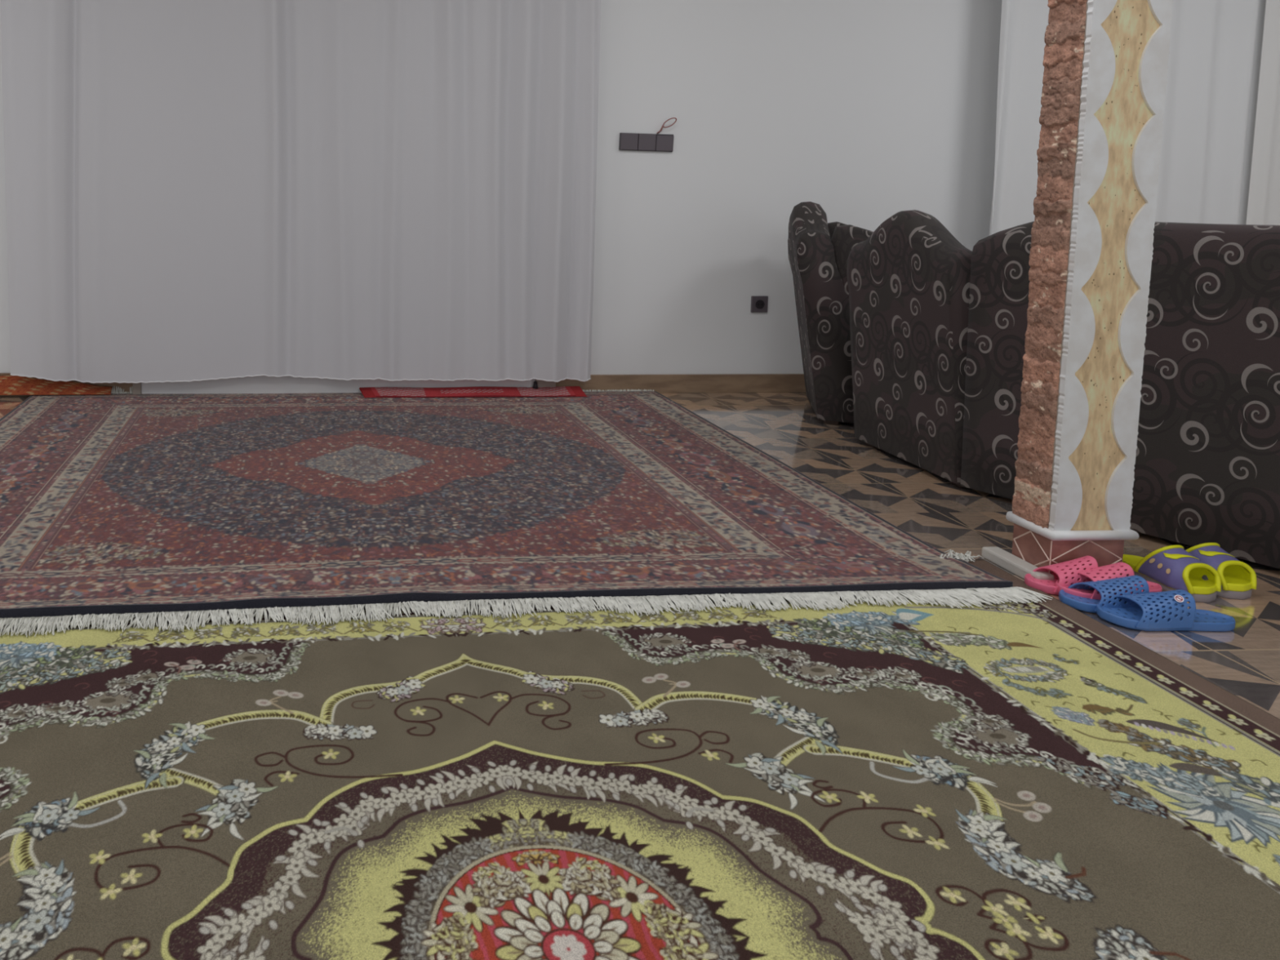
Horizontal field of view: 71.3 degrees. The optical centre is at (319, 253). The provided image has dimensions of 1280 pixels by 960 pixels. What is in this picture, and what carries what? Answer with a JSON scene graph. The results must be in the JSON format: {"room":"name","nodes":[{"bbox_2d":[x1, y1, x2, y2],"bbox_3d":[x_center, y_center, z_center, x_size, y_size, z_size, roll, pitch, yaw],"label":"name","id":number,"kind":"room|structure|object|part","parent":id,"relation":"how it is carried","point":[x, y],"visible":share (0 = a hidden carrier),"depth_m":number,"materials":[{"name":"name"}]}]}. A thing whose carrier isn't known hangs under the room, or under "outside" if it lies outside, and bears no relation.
{"room":"living room","nodes":[
{"label":"living room","id":0,"kind":"room"},
{"bbox_2d":[0,0,1002,374],"bbox_3d":[0.992,-0.710,4.000,9.400,2.800,0.170,0,4,-2],"label":"wall","id":1,"kind":"structure","parent":0,"point":[866,112],"depth_m":3.97,"materials":[{"name":"white paint"}]},
{"bbox_2d":[132,382,141,394],"bbox_3d":[-0.886,-0.398,3.870,0.040,2.190,0.036,0,4,-2],"label":"trim","id":2,"kind":"structure","parent":1,"relation":"attached to","point":[136,387],"depth_m":3.94,"materials":[{"name":"beige"}]},
{"bbox_2d":[0,0,600,383],"bbox_3d":[-0.104,-0.669,3.821,3.200,2.578,0.135,0,4,-2],"label":"curtain","id":3,"kind":"object","parent":1,"relation":"hanging from","point":[197,190],"visible":1,"depth_m":3.81,"materials":[{"name":"white fabric"}]},
{"bbox_2d":[141,375,535,393],"bbox_3d":[0.099,-0.380,3.902,1.930,2.146,0.028,0,4,-2],"label":"door","id":4,"kind":"structure","parent":1,"relation":"in","point":[263,384],"depth_m":3.96,"materials":[{"name":"white"}]},
{"bbox_2d":[535,379,555,386],"bbox_3d":[1.114,-0.398,3.925,0.100,2.190,0.036,0,4,-2],"label":"trim","id":5,"kind":"structure","parent":1,"relation":"attached to","point":[540,383],"depth_m":3.99,"materials":[{"name":"beige"}]},
{"bbox_2d":[618,133,674,151],"bbox_3d":[1.582,-0.538,3.936,0.265,0.084,0.016,2,4,-2],"label":"light switch","id":6,"kind":"object","parent":1,"relation":"attached to","point":[628,141],"visible":1,"depth_m":3.93,"materials":[{"name":"grey plastic"}]},
{"bbox_2d":[657,117,676,133],"bbox_3d":[1.675,-0.617,3.916,0.089,0.075,0.025,2,5,22],"label":"cable loop","id":7,"kind":"object","parent":1,"relation":"attached to","point":[662,126],"visible":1,"depth_m":3.91,"materials":[{"name":"brown plastic"}]},
{"bbox_2d":[555,373,805,392],"bbox_3d":[3.425,0.648,4.080,4.530,0.092,0.014,0,4,-2],"label":"baseboard","id":8,"kind":"structure","parent":1,"relation":"attached to","point":[673,383],"depth_m":4.03,"materials":[{"name":"brown wood"}]},
{"bbox_2d":[750,296,768,312],"bbox_3d":[2.176,0.252,4.015,0.082,0.082,0.014,0,4,-2],"label":"wall socket","id":9,"kind":"object","parent":1,"relation":"attached to","point":[758,304],"visible":1,"depth_m":4.01,"materials":[{"name":"grey plastic"}]},
{"bbox_2d":[989,0,1266,235],"bbox_3d":[4.345,-0.656,3.925,2.500,2.600,0.172,0,4,-2],"label":"curtain","id":10,"kind":"object","parent":1,"relation":"hanging from","point":[1215,46],"visible":0.35,"depth_m":3.87,"materials":[{"name":"white fabric"}]},
{"bbox_2d":[0,392,1279,719],"bbox_3d":[1.063,0.940,1.356,9.400,0.080,5.700,0,4,-2],"label":"floor","id":11,"kind":"structure","parent":0,"point":[1243,661],"depth_m":2.58,"materials":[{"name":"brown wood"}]},
{"bbox_2d":[0,373,112,395],"bbox_3d":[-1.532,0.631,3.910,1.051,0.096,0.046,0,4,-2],"label":"rug","id":12,"kind":"object","parent":11,"relation":"on","point":[10,384],"visible":0.87,"depth_m":3.91,"materials":[{"name":"orange fabric"}]},
{"bbox_2d":[0,385,1053,637],"bbox_3d":[0.196,0.743,2.900,3.120,0.070,2.192,0,4,-2],"label":"rug","id":13,"kind":"object","parent":11,"relation":"on","point":[127,506],"visible":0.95,"depth_m":2.46,"materials":[{"name":"fabric"}]},
{"bbox_2d":[359,386,586,397],"bbox_3d":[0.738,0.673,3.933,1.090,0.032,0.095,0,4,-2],"label":"door mat","id":14,"kind":"object","parent":13,"relation":"on","point":[564,391],"visible":1,"depth_m":3.93,"materials":[{"name":"red fabric"}]},
{"bbox_2d":[532,381,537,388],"bbox_3d":[1.057,0.643,3.977,0.028,0.035,0.028,0,4,-2],"label":"door stop","id":15,"kind":"object","parent":14,"relation":"on","point":[535,384],"visible":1,"depth_m":3.97,"materials":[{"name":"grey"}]},
{"bbox_2d":[0,559,1279,959],"bbox_3d":[0.326,0.916,1.058,2.999,0.010,2.204,0,4,-2],"label":"carpet","id":16,"kind":"object","parent":11,"relation":"on","point":[1012,780],"visible":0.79,"depth_m":1.34,"materials":[{"name":"carpet"}]},
{"bbox_2d":[939,549,983,562],"bbox_3d":[1.726,0.817,2.200,0.131,0.018,0.067,0,4,-2],"label":"tuft","id":17,"kind":"object","parent":16,"relation":"on","point":[967,556],"visible":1,"depth_m":2.19,"materials":[{"name":"fabric"}]},
{"bbox_2d":[787,201,873,424],"bbox_3d":[2.434,0.251,3.582,0.649,0.955,0.460,2,5,25],"label":"armchair","id":18,"kind":"object","parent":11,"relation":"on","point":[819,250],"visible":0.48,"depth_m":3.47,"materials":[{"name":"fabric"}]},
{"bbox_2d":[846,209,972,487],"bbox_3d":[2.418,0.310,2.954,0.709,0.935,0.520,0,4,0],"label":"armchair","id":19,"kind":"object","parent":11,"relation":"on","point":[908,282],"visible":0.57,"depth_m":2.88,"materials":[{"name":"fabric"}]},
{"bbox_2d":[1024,555,1110,595],"bbox_3d":[1.908,0.805,2.046,0.243,0.084,0.082,0,4,0],"label":"sandal","id":20,"kind":"object","parent":11,"relation":"on","point":[1063,570],"visible":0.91,"depth_m":2.03,"materials":[{"name":"pink rubber"}]},
{"bbox_2d":[982,0,1173,580],"bbox_3d":[1.955,-0.555,2.041,0.266,2.800,0.172,0,4,-2],"label":"pillar","id":21,"kind":"structure","parent":11,"relation":"on","point":[1105,62],"depth_m":2.04,"materials":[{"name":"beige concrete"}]},
{"bbox_3d":[1.968,0.714,2.130,0.234,0.025,0.146,0,4,-2],"label":"moulding","id":22,"kind":"part","parent":21,"relation":"part of","materials":[{"name":"white stone"}]},
{"bbox_3d":[1.906,-0.613,1.972,0.069,2.670,0.014,0,4,-2],"label":"marble trim","id":23,"kind":"part","parent":21,"relation":"part of","materials":[{"name":"white stone"}]},
{"bbox_3d":[1.970,-0.613,1.977,0.169,2.675,0.008,0,4,-2],"label":"travertine panel","id":24,"kind":"part","parent":21,"relation":"part of","materials":[{"name":"beige stone"}]},
{"bbox_3d":[2.039,-0.613,1.976,0.068,2.670,0.014,0,4,-2],"label":"marble trim","id":25,"kind":"part","parent":21,"relation":"part of","materials":[{"name":"white stone"}]},
{"bbox_2d":[1055,562,1162,599],"bbox_3d":[1.958,0.806,2.009,0.265,0.078,0.088,0,4,-4],"label":"sandal","id":26,"kind":"object","parent":11,"relation":"on","point":[1104,572],"visible":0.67,"depth_m":1.99,"materials":[{"name":"pink rubber"}]},
{"bbox_2d":[960,221,1279,568],"bbox_3d":[3.010,0.390,2.039,0.874,0.920,2.000,-3,5,-31],"label":"sofa","id":27,"kind":"object","parent":11,"relation":"on","point":[1206,469],"visible":0.49,"depth_m":2.23,"materials":[{"name":"fabric"}]},
{"bbox_2d":[1058,575,1182,613],"bbox_3d":[1.942,0.817,1.961,0.290,0.074,0.090,0,4,0],"label":"sandal","id":28,"kind":"object","parent":11,"relation":"on","point":[1089,605],"visible":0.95,"depth_m":1.94,"materials":[{"name":"blue rubber"}]},
{"bbox_2d":[1096,589,1235,631],"bbox_3d":[1.968,0.821,1.885,0.284,0.078,0.100,1,4,5],"label":"sandal","id":29,"kind":"object","parent":11,"relation":"on","point":[1150,614],"visible":1,"depth_m":1.86,"materials":[{"name":"blue rubber"}]},
{"bbox_2d":[1122,545,1221,603],"bbox_3d":[2.158,0.791,2.072,0.117,0.112,0.191,0,4,-8],"label":"sandal","id":30,"kind":"object","parent":11,"relation":"on","point":[1172,567],"visible":0.99,"depth_m":2.02,"materials":[{"name":"yellow rubber"}]},
{"bbox_2d":[1149,558,1155,563],"bbox_3d":[2.114,0.780,2.061,0.003,0.015,0.012,0,4,-8],"label":"vent","id":31,"kind":"object","parent":30,"relation":"attached to","point":[1151,561],"depth_m":2.06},
{"bbox_2d":[1186,542,1257,599],"bbox_3d":[2.266,0.790,2.087,0.113,0.112,0.190,0,4,-4],"label":"sandal","id":32,"kind":"object","parent":11,"relation":"on","point":[1237,578],"visible":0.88,"depth_m":2.02,"materials":[{"name":"yellow rubber"}]},
{"bbox_2d":[1245,0,1279,225],"bbox_3d":[4.975,-0.654,3.911,1.040,2.602,0.098,0,4,-3],"label":"curtain","id":33,"kind":"object","parent":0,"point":[1264,198],"visible":0.41,"depth_m":3.86,"materials":[{"name":"white fabric"}]},
{"bbox_3d":[-3.707,-0.457,1.118,0.150,2.880,5.700,0,4,-2],"label":"wall","id":34,"kind":"structure","parent":0,"visible":0},
{"bbox_2d":[0,373,133,395],"bbox_3d":[-2.308,0.637,3.923,2.800,0.112,0.014,0,4,-2],"label":"baseboard","id":35,"kind":"structure","parent":34,"relation":"attached to","point":[126,386],"depth_m":3.95,"materials":[{"name":"brown wood"}]}
]}

